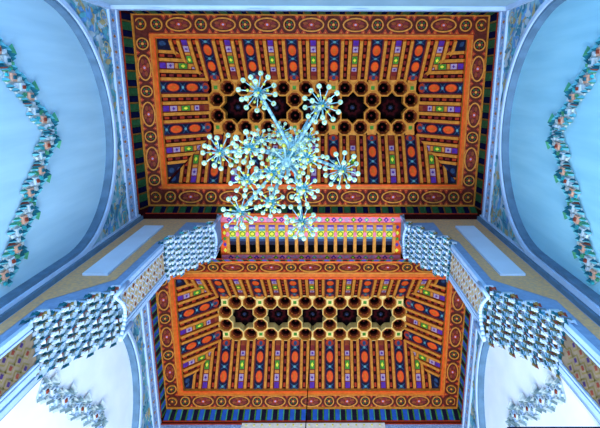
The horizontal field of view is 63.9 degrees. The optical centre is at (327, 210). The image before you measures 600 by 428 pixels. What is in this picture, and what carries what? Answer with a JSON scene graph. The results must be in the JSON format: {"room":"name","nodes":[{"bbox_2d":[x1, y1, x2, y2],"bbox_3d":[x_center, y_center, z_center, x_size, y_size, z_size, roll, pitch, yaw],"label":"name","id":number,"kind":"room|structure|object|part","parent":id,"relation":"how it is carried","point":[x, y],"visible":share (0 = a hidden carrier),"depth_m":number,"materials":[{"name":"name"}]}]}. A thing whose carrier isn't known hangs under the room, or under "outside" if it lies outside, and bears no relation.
{"room":"palace hall","nodes":[
{"label":"palace hall","id":0,"kind":"room"},
{"bbox_2d":[0,0,160,427],"bbox_3d":[-2.997,1.555,3.244,0.410,8.740,6.722,0,-76,0],"label":"wall","id":1,"kind":"structure","parent":0,"point":[72,50],"depth_m":5.60,"materials":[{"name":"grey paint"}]},
{"bbox_2d":[0,37,61,286],"bbox_3d":[-2.903,-0.702,4.552,0.090,1.331,2.662,0,-76,0],"label":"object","id":2,"kind":"object","parent":1,"relation":"attached to","point":[16,81],"visible":1,"depth_m":4.65,"materials":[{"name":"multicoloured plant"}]},
{"bbox_3d":[-2.857,3.454,3.393,0.117,8.080,2.970,0,-76,0],"label":"arch moulding","id":3,"kind":"part","parent":1,"relation":"part of","materials":[{"name":"white paint"}]},
{"bbox_2d":[36,372,107,427],"bbox_3d":[-2.879,2.779,5.652,0.090,1.238,2.444,0,-76,0],"label":"band","id":4,"kind":"object","parent":1,"relation":"attached to","point":[64,399],"visible":1,"depth_m":5.41,"materials":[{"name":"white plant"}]},
{"bbox_2d":[0,214,222,409],"bbox_3d":[-2.259,1.369,3.305,1.228,8.942,0.521,0,-76,0],"label":"arch","id":5,"kind":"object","parent":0,"point":[132,252],"depth_m":5.15,"materials":[{"name":"grey paint"}]},
{"bbox_3d":[-2.835,1.179,3.140,0.073,8.725,0.075,0,-76,0],"label":"corner moulding","id":6,"kind":"part","parent":5,"relation":"part of","materials":[{"name":"blue paint"}]},
{"bbox_2d":[19,280,133,379],"bbox_3d":[-2.374,1.085,4.558,0.717,0.959,0.590,0,-76,0],"label":"column capital","id":7,"kind":"object","parent":5,"relation":"attached to","point":[75,329],"visible":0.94,"depth_m":4.45,"materials":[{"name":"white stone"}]},
{"bbox_3d":[-2.497,0.455,6.043,0.272,1.845,0.030,0,-76,0],"label":"inset panel","id":8,"kind":"part","parent":5,"relation":"part of","materials":[{"name":"blue paint"}]},
{"bbox_2d":[158,219,219,282],"bbox_3d":[-1.959,0.523,6.742,0.672,1.163,0.590,0,-76,0],"label":"bracket","id":9,"kind":"object","parent":5,"relation":"attached to","point":[184,251],"visible":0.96,"depth_m":6.61,"materials":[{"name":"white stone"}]},
{"bbox_2d":[119,11,498,218],"bbox_3d":[-0.258,-1.485,7.632,5.336,1.275,3.068,0,-76,0],"label":"ceiling","id":10,"kind":"structure","parent":0,"point":[415,88],"depth_m":7.56,"materials":[{"name":"orange wood"}]},
{"bbox_2d":[200,71,360,240],"bbox_3d":[-0.259,-0.943,5.078,0.807,6.251,0.860,0,-76,0],"label":"chandelier","id":11,"kind":"object","parent":10,"relation":"hanging from","point":[294,149],"visible":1,"depth_m":2.35,"materials":[{"name":"silver metal"}]},
{"bbox_3d":[-0.324,-0.156,2.552,0.018,0.154,0.404,41,-79,-10],"label":"arm","id":12,"kind":"part","parent":11,"relation":"part of","materials":[{"name":"silver metal"}]},
{"bbox_3d":[-0.274,-0.193,2.226,0.192,0.196,0.018,-20,-76,5],"label":"arm","id":13,"kind":"part","parent":11,"relation":"part of","materials":[{"name":"silver metal"}]},
{"bbox_3d":[-0.266,-0.262,2.208,0.185,0.196,0.018,26,-77,-7],"label":"arm","id":14,"kind":"part","parent":11,"relation":"part of","materials":[{"name":"silver metal"}]},
{"bbox_3d":[-0.266,-0.453,2.475,0.018,0.154,0.353,-25,-77,6],"label":"arm","id":15,"kind":"part","parent":11,"relation":"part of","materials":[{"name":"silver metal"}]},
{"bbox_3d":[-0.223,-0.144,2.239,0.018,0.196,0.189,22,-77,-6],"label":"arm","id":16,"kind":"part","parent":11,"relation":"part of","materials":[{"name":"silver metal"}]},
{"bbox_3d":[-0.205,-0.967,5.101,0.036,6.015,0.036,0,-76,0],"label":"stem","id":17,"kind":"part","parent":11,"relation":"part of","materials":[{"name":"silver metal"}]},
{"bbox_3d":[-0.162,-0.130,2.559,0.018,0.154,0.360,-9,-76,2],"label":"arm","id":18,"kind":"part","parent":11,"relation":"part of","materials":[{"name":"silver metal"}]},
{"bbox_3d":[-0.108,-0.422,2.485,0.178,0.154,0.262,0,-76,0],"label":"arm","id":19,"kind":"part","parent":11,"relation":"part of","materials":[{"name":"silver metal"}]},
{"bbox_3d":[-0.056,-0.264,2.526,0.281,0.154,0.018,15,-76,-4],"label":"arm","id":20,"kind":"part","parent":11,"relation":"part of","materials":[{"name":"silver metal"}]},
{"bbox_3d":[-0.236,-1.483,7.393,4.766,0.120,2.314,0,-76,0],"label":"rail","id":21,"kind":"part","parent":10,"relation":"part of","materials":[{"name":"orange wood"}]},
{"bbox_2d":[100,0,517,11],"bbox_3d":[-0.225,-1.752,2.408,5.876,8.740,0.210,0,-76,0],"label":"wall","id":22,"kind":"structure","parent":0,"point":[121,5],"depth_m":6.29,"materials":[{"name":"blue paint"}]},
{"bbox_2d":[149,246,470,422],"bbox_3d":[-0.269,2.059,8.546,5.265,1.275,3.096,0,-76,0],"label":"ceiling","id":23,"kind":"structure","parent":0,"point":[389,341],"depth_m":8.57,"materials":[{"name":"orange wood"}]},
{"bbox_2d":[305,316,311,427],"bbox_3d":[-0.278,2.456,7.037,0.013,4.155,0.013,0,-76,0],"label":"hanging cord","id":24,"kind":"object","parent":23,"relation":"hanging from","point":[311,316],"visible":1,"depth_m":7.08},
{"bbox_3d":[-0.284,2.147,8.328,4.750,0.120,2.348,0,-76,0],"label":"rail","id":25,"kind":"part","parent":23,"relation":"part of","materials":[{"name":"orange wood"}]},
{"bbox_2d":[219,214,402,262],"bbox_3d":[-0.261,0.445,7.733,2.910,0.123,0.825,0,-76,0],"label":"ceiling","id":26,"kind":"structure","parent":0,"point":[338,236],"depth_m":7.69,"materials":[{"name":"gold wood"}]},
{"bbox_2d":[161,423,461,427],"bbox_3d":[-0.244,4.824,4.103,5.805,8.740,0.188,0,-76,0],"label":"wall","id":27,"kind":"structure","parent":0,"point":[163,425],"depth_m":8.24,"materials":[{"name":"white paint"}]},
{"bbox_2d":[399,215,599,419],"bbox_3d":[1.789,1.375,3.330,1.228,8.942,0.521,0,-76,0],"label":"wall","id":28,"kind":"structure","parent":0,"point":[482,252],"depth_m":5.14,"materials":[{"name":"grey paint"}]},
{"bbox_2d":[401,220,456,281],"bbox_3d":[1.449,0.528,6.764,0.672,1.163,0.590,0,-76,0],"label":"bracket","id":29,"kind":"object","parent":28,"relation":"attached to","point":[431,250],"visible":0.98,"depth_m":6.64,"materials":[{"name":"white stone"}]},
{"bbox_3d":[1.996,0.462,6.072,0.272,1.845,0.030,0,-76,0],"label":"inset panel","id":30,"kind":"part","parent":28,"relation":"part of","materials":[{"name":"blue paint"}]},
{"bbox_2d":[473,281,576,379],"bbox_3d":[1.889,1.091,4.585,0.717,0.959,0.590,0,-76,0],"label":"column capital","id":31,"kind":"object","parent":28,"relation":"attached to","point":[526,329],"visible":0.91,"depth_m":4.48,"materials":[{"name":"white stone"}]},
{"bbox_3d":[2.368,1.187,3.173,0.073,8.725,0.075,0,-76,0],"label":"corner moulding","id":32,"kind":"part","parent":28,"relation":"part of","materials":[{"name":"blue paint"}]},
{"bbox_2d":[462,0,599,427],"bbox_3d":[2.528,1.563,3.279,0.410,8.740,6.722,0,-76,0],"label":"wall","id":33,"kind":"structure","parent":0,"point":[541,45],"depth_m":5.62,"materials":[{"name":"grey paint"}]},
{"bbox_2d":[505,374,565,426],"bbox_3d":[2.376,2.808,5.721,0.090,1.238,2.444,0,-76,0],"label":"band","id":34,"kind":"object","parent":33,"relation":"attached to","point":[543,400],"visible":0.98,"depth_m":5.48,"materials":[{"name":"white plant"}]},
{"bbox_2d":[507,427,599,427],"bbox_3d":[1.969,1.965,4.059,0.818,0.258,0.120,0,-76,0],"label":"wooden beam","id":35,"kind":"structure","parent":33,"relation":"attached to","point":[507,427],"depth_m":4.16,"materials":[{"name":"brown wood"}]},
{"bbox_2d":[545,37,599,285],"bbox_3d":[2.423,-0.702,4.615,0.090,1.331,2.662,0,-76,0],"label":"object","id":36,"kind":"object","parent":33,"relation":"attached to","point":[584,82],"visible":1,"depth_m":4.70,"materials":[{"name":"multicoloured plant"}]}
]}

